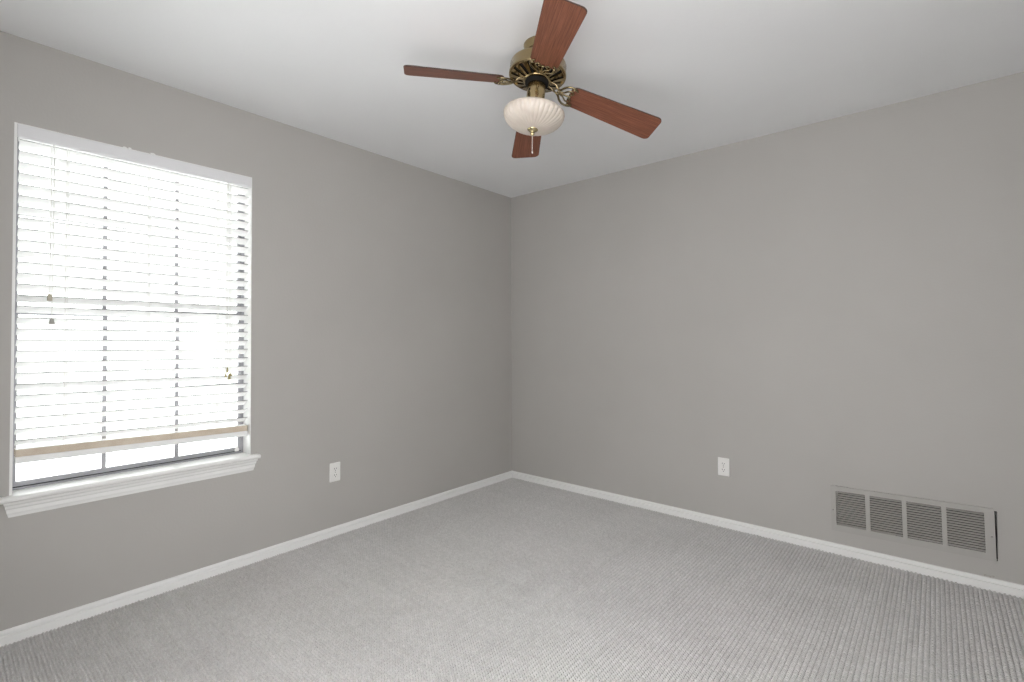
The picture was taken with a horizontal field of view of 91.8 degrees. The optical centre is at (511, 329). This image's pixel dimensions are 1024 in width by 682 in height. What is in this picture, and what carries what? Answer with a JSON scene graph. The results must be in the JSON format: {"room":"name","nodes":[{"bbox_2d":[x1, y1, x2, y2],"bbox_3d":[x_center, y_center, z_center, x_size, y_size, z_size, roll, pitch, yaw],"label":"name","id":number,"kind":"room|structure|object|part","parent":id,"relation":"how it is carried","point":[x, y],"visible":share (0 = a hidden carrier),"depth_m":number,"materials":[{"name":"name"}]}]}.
{"room":"empty bedroom","nodes":[
{"label":"empty bedroom","id":0,"kind":"room"},
{"bbox_2d":[0,31,511,630],"bbox_3d":[-1.156,0.042,3.119,0.161,2.440,3.680,-1,-1,41],"label":"wall","id":1,"kind":"structure","parent":0,"point":[381,334],"depth_m":2.91,"materials":[{"name":"paint"}]},
{"bbox_2d":[0,122,260,517],"bbox_3d":[-1.763,-0.040,2.384,0.197,1.592,1.002,-1,-1,41],"label":"window","id":2,"kind":"structure","parent":1,"relation":"in","point":[28,496],"depth_m":2.30,"materials":[{"name":"white wood"}]},
{"bbox_3d":[-1.790,0.281,2.408,0.018,0.753,0.891,-1,-1,41],"label":"sash","id":3,"kind":"part","parent":2,"relation":"part of","materials":[{"name":"silver metal"}]},
{"bbox_3d":[-1.808,-0.432,2.433,0.018,0.746,0.891,-1,-1,41],"label":"sash","id":4,"kind":"part","parent":2,"relation":"part of","materials":[{"name":"silver metal"}]},
{"bbox_3d":[-1.761,0.681,2.371,0.197,0.024,1.002,-1,-1,41],"label":"sill","id":5,"kind":"part","parent":2,"relation":"part of","materials":[{"name":"white wood"}]},
{"bbox_2d":[14,124,251,463],"bbox_3d":[-1.738,-0.131,2.371,0.078,1.403,0.907,-1,-1,41],"label":"window blind","id":6,"kind":"object","parent":2,"relation":"attached to","point":[32,139],"visible":1,"depth_m":2.31,"materials":[{"name":"white plastic"}]},
{"bbox_3d":[-1.945,-0.468,2.094,0.002,0.634,0.003,-1,-1,41],"label":"pull cord","id":7,"kind":"part","parent":6,"relation":"part of","materials":[{"name":"white fabric"}]},
{"bbox_3d":[-1.938,-0.416,2.098,0.002,0.738,0.005,-1,-1,41],"label":"pull cord","id":8,"kind":"part","parent":6,"relation":"part of","materials":[{"name":"white fabric"}]},
{"bbox_3d":[-1.939,-0.144,2.155,0.048,1.279,0.007,-1,-1,41],"label":"ladder cord","id":9,"kind":"part","parent":6,"relation":"part of","materials":[{"name":"white fabric"}]},
{"bbox_3d":[-1.744,0.547,2.368,0.052,0.048,0.893,-1,-1,41],"label":"rail","id":10,"kind":"part","parent":6,"relation":"part of","materials":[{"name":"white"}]},
{"bbox_3d":[-1.748,-0.141,2.379,0.048,1.279,0.007,-1,-1,41],"label":"ladder cord","id":11,"kind":"part","parent":6,"relation":"part of","materials":[{"name":"white fabric"}]},
{"bbox_3d":[-1.553,-0.138,2.606,0.048,1.279,0.007,-1,-1,41],"label":"ladder cord","id":12,"kind":"part","parent":6,"relation":"part of","materials":[{"name":"white fabric"}]},
{"bbox_3d":[-1.501,-0.277,2.610,0.002,1.001,0.006,-1,-1,41],"label":"pull cord","id":13,"kind":"part","parent":6,"relation":"part of","materials":[{"name":"white fabric"}]},
{"bbox_3d":[-1.497,-0.288,2.615,0.002,0.979,0.002,-1,-1,41],"label":"pull cord","id":14,"kind":"part","parent":6,"relation":"part of","materials":[{"name":"white fabric"}]},
{"bbox_3d":[-1.490,-0.272,2.620,0.002,1.011,0.003,-1,-1,41],"label":"pull cord","id":15,"kind":"part","parent":6,"relation":"part of","materials":[{"name":"white fabric"}]},
{"bbox_2d":[0,471,511,646],"bbox_3d":[-1.140,1.236,2.982,0.012,0.060,3.520,-1,-1,41],"label":"baseboard","id":16,"kind":"structure","parent":1,"relation":"attached to","point":[17,633],"depth_m":2.51,"materials":[{"name":"white wood"}]},
{"bbox_2d":[330,462,339,482],"bbox_3d":[-1.088,0.875,3.053,0.008,0.115,0.070,-1,-1,41],"label":"wall outlet","id":17,"kind":"object","parent":1,"relation":"attached to","point":[334,467],"visible":1,"depth_m":3.05,"materials":[{"name":"white plastic"}]},
{"bbox_2d":[0,478,1023,681],"bbox_3d":[0.110,1.238,1.913,3.300,0.016,3.520,-1,-1,41],"label":"floor","id":18,"kind":"structure","parent":0,"point":[512,579],"depth_m":2.19,"materials":[{"name":"carpet"}]},
{"bbox_2d":[0,0,1023,197],"bbox_3d":[0.102,-1.253,1.957,3.620,0.100,3.840,-1,-1,41],"label":"ceiling","id":19,"kind":"structure","parent":0,"point":[715,73],"depth_m":2.21,"materials":[{"name":"paint"}]},
{"bbox_2d":[403,0,661,157],"bbox_3d":[0.111,-0.967,2.067,0.853,0.470,0.907,-1,-1,41],"label":"ceiling fan","id":20,"kind":"object","parent":19,"relation":"hanging from","point":[538,69],"visible":1,"depth_m":2.03,"materials":[{"name":"brown wood"}]},
{"bbox_3d":[-0.234,-1.038,2.018,0.402,0.006,0.143,0,14,-10],"label":"blade","id":21,"kind":"part","parent":20,"relation":"part of","materials":[{"name":"brown wood"}]},
{"bbox_3d":[0.081,-0.955,2.413,0.143,0.006,0.402,-5,-13,-5],"label":"blade","id":22,"kind":"part","parent":20,"relation":"part of","materials":[{"name":"brown wood"}]},
{"bbox_3d":[0.089,-0.869,2.066,0.254,0.073,0.254,1,-6,41],"label":"lamp shade","id":23,"kind":"part","parent":20,"relation":"part of","materials":[{"name":"white glass"}]},
{"bbox_3d":[0.106,-1.062,2.082,0.218,0.024,0.218,1,-6,41],"label":"vent shadow plate","id":24,"kind":"part","parent":20,"relation":"part of","materials":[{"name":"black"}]},
{"bbox_3d":[0.147,-1.027,1.739,0.143,0.006,0.402,17,-1,-7],"label":"blade","id":25,"kind":"part","parent":20,"relation":"part of","materials":[{"name":"brown wood"}]},
{"bbox_3d":[0.434,-0.936,2.143,0.410,0.006,0.143,17,-18,-10],"label":"blade","id":26,"kind":"part","parent":20,"relation":"part of","materials":[{"name":"brown wood"}]},
{"bbox_2d":[511,72,1023,584],"bbox_3d":[1.302,0.037,3.333,3.300,2.440,0.161,-1,-1,41],"label":"wall","id":27,"kind":"structure","parent":0,"point":[839,301],"depth_m":2.91,"materials":[{"name":"paint"}]},
{"bbox_2d":[718,457,729,476],"bbox_3d":[1.350,0.875,3.169,0.070,0.115,0.008,-1,-1,41],"label":"wall outlet","id":28,"kind":"object","parent":27,"relation":"attached to","point":[723,463],"visible":1,"depth_m":3.17,"materials":[{"name":"white plastic"}]},
{"bbox_2d":[512,471,1023,598],"bbox_3d":[1.250,1.232,3.247,3.300,0.060,0.012,-1,-1,41],"label":"baseboard","id":29,"kind":"structure","parent":27,"relation":"attached to","point":[1009,588],"depth_m":2.86,"materials":[{"name":"white wood"}]},
{"bbox_2d":[830,485,997,561],"bbox_3d":[2.079,0.987,2.610,0.668,0.247,0.116,-3,-2,40],"label":"air vent","id":30,"kind":"object","parent":27,"relation":"in","point":[955,528],"visible":0.99,"depth_m":2.56,"materials":[{"name":"white metal"}]}
]}

